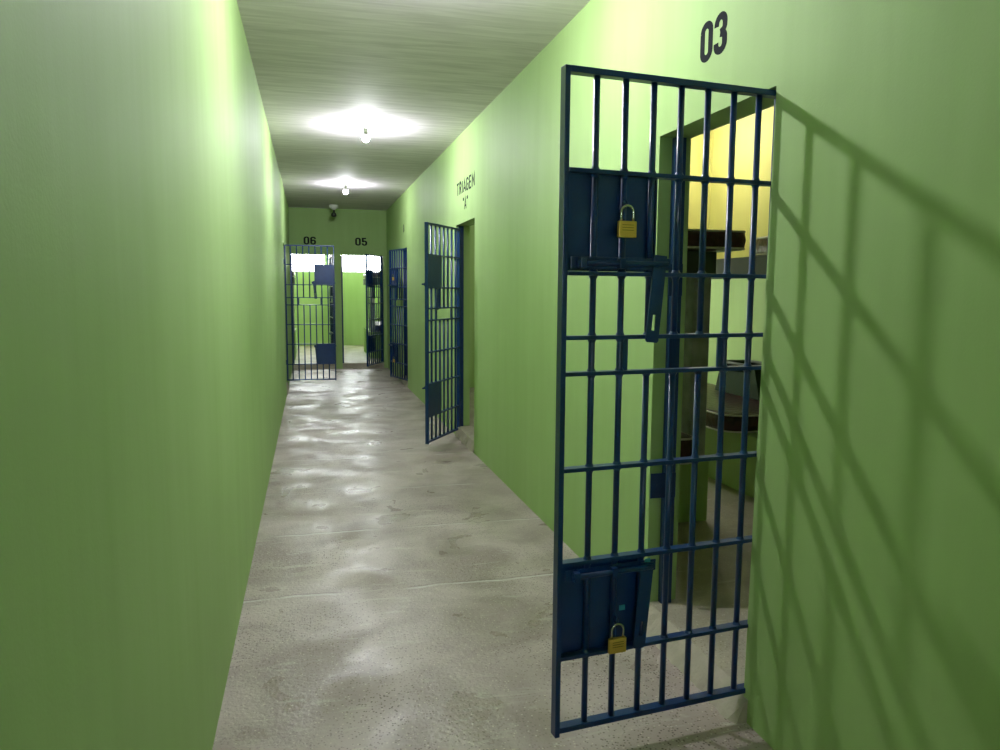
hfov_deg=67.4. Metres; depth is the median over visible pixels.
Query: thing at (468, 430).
floor
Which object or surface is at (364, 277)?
mattress
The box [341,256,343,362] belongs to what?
post
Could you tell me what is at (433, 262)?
gate
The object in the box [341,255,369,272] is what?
window
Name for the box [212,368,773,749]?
floor
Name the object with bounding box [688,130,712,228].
wall
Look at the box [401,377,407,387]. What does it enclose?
trim
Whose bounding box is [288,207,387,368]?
wall
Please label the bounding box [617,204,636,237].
padlock
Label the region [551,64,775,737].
gate
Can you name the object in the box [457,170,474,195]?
lettering
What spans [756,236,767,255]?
mattress
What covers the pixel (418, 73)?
ceiling
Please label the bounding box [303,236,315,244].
number
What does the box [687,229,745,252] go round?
mattress
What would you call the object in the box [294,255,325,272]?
window
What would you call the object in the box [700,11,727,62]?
number
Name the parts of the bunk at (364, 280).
corner post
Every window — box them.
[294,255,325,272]
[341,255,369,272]
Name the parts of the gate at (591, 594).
closing post, lock plate, lock plate, rail, rail, hinge post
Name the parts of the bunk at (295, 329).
corner post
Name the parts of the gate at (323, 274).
hinge post, rail, rail, lock plate, lock plate, closing post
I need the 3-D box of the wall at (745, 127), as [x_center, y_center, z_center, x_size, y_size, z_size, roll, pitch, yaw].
[1.792,-0.906,8.607,0.120,3.188,14.300,-1,7,-14]
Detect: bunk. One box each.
[293,277,296,359]
[363,278,381,358]
[678,251,716,522]
[705,255,766,497]
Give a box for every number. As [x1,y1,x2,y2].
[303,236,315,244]
[355,238,366,245]
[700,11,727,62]
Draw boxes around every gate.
[283,244,336,380]
[329,255,333,342]
[365,254,383,366]
[388,248,407,380]
[422,222,460,443]
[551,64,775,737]
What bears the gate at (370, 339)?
attached to the post
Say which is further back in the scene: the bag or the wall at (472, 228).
the wall at (472, 228)
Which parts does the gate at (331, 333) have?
closing post, hinge post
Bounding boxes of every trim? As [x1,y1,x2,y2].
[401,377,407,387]
[455,427,473,452]
[646,604,747,723]
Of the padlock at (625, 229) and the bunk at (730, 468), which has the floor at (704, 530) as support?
the bunk at (730, 468)
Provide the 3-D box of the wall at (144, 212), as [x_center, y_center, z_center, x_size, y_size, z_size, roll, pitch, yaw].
[-1.997,-0.657,6.139,0.150,3.188,17.350,-1,7,-14]
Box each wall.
[0,0,291,749]
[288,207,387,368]
[294,255,379,345]
[386,0,999,749]
[470,224,474,387]
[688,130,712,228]
[707,107,773,384]
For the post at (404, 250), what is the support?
attached to the wall at (873, 623)
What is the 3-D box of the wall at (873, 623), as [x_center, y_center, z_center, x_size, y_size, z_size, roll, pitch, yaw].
[-0.068,-0.698,6.625,0.150,3.188,17.350,-1,7,-14]
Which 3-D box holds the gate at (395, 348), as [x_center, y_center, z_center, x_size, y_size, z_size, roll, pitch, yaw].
[-1.648,-0.979,12.197,0.064,2.112,0.844,-3,7,-29]
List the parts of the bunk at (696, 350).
corner post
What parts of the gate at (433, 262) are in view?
closing post, lock plate, lock plate, rail, rail, hinge post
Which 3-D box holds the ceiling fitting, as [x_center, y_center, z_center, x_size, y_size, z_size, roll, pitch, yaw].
[-3.054,-3.011,13.778,0.180,0.219,0.180,-1,7,-14]
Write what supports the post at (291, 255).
attached to the wall at (144, 212)
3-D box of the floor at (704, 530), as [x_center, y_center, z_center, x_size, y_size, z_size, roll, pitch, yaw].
[1.629,1.057,4.479,2.295,0.200,5.800,-1,7,-14]
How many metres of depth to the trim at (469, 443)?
7.54 m
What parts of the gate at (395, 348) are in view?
closing post, lock plate, lock plate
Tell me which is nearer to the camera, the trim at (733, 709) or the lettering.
the trim at (733, 709)
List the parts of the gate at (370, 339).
closing post, lock plate, hinge post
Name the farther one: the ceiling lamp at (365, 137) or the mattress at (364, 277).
the mattress at (364, 277)
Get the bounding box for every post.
[291,255,294,363]
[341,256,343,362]
[404,250,407,375]
[458,226,463,425]
[650,137,686,602]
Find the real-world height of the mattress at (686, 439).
0.170 m
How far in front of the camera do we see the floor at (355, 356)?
15.64 m
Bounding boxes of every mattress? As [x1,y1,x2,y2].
[363,272,379,278]
[680,432,692,464]
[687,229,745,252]
[706,383,759,432]
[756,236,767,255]
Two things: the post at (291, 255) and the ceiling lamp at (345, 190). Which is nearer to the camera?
the ceiling lamp at (345, 190)
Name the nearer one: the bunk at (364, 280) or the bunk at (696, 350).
the bunk at (696, 350)
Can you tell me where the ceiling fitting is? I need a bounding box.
[329,205,338,216]
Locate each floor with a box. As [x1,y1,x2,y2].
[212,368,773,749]
[294,345,383,369]
[459,388,473,440]
[650,477,753,683]
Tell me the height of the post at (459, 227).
2.104 m
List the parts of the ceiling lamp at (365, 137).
bulb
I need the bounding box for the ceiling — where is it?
[237,0,773,209]
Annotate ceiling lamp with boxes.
[342,184,348,193]
[360,125,370,141]
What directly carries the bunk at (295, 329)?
on the floor at (355, 356)
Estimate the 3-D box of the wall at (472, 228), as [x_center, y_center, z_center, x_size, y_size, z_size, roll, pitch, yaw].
[-0.048,-1.211,11.218,2.157,3.188,0.100,-1,7,-14]
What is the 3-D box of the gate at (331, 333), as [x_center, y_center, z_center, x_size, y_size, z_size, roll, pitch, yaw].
[-3.388,-1.327,15.071,0.064,2.112,0.830,-2,7,-17]
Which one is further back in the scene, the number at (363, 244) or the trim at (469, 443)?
the number at (363, 244)
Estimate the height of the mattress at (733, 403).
0.140 m
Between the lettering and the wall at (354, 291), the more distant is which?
the wall at (354, 291)
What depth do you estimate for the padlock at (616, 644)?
2.46 m
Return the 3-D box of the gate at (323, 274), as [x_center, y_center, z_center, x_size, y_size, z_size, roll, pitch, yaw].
[-2.961,-0.960,11.714,0.781,2.112,0.064,-1,7,-14]
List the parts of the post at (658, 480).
strike plate, strike plate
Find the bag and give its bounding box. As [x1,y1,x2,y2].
[715,360,761,400]
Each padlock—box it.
[608,623,625,653]
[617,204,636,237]
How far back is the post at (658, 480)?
3.37 m
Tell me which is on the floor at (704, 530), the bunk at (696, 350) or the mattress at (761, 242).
the bunk at (696, 350)

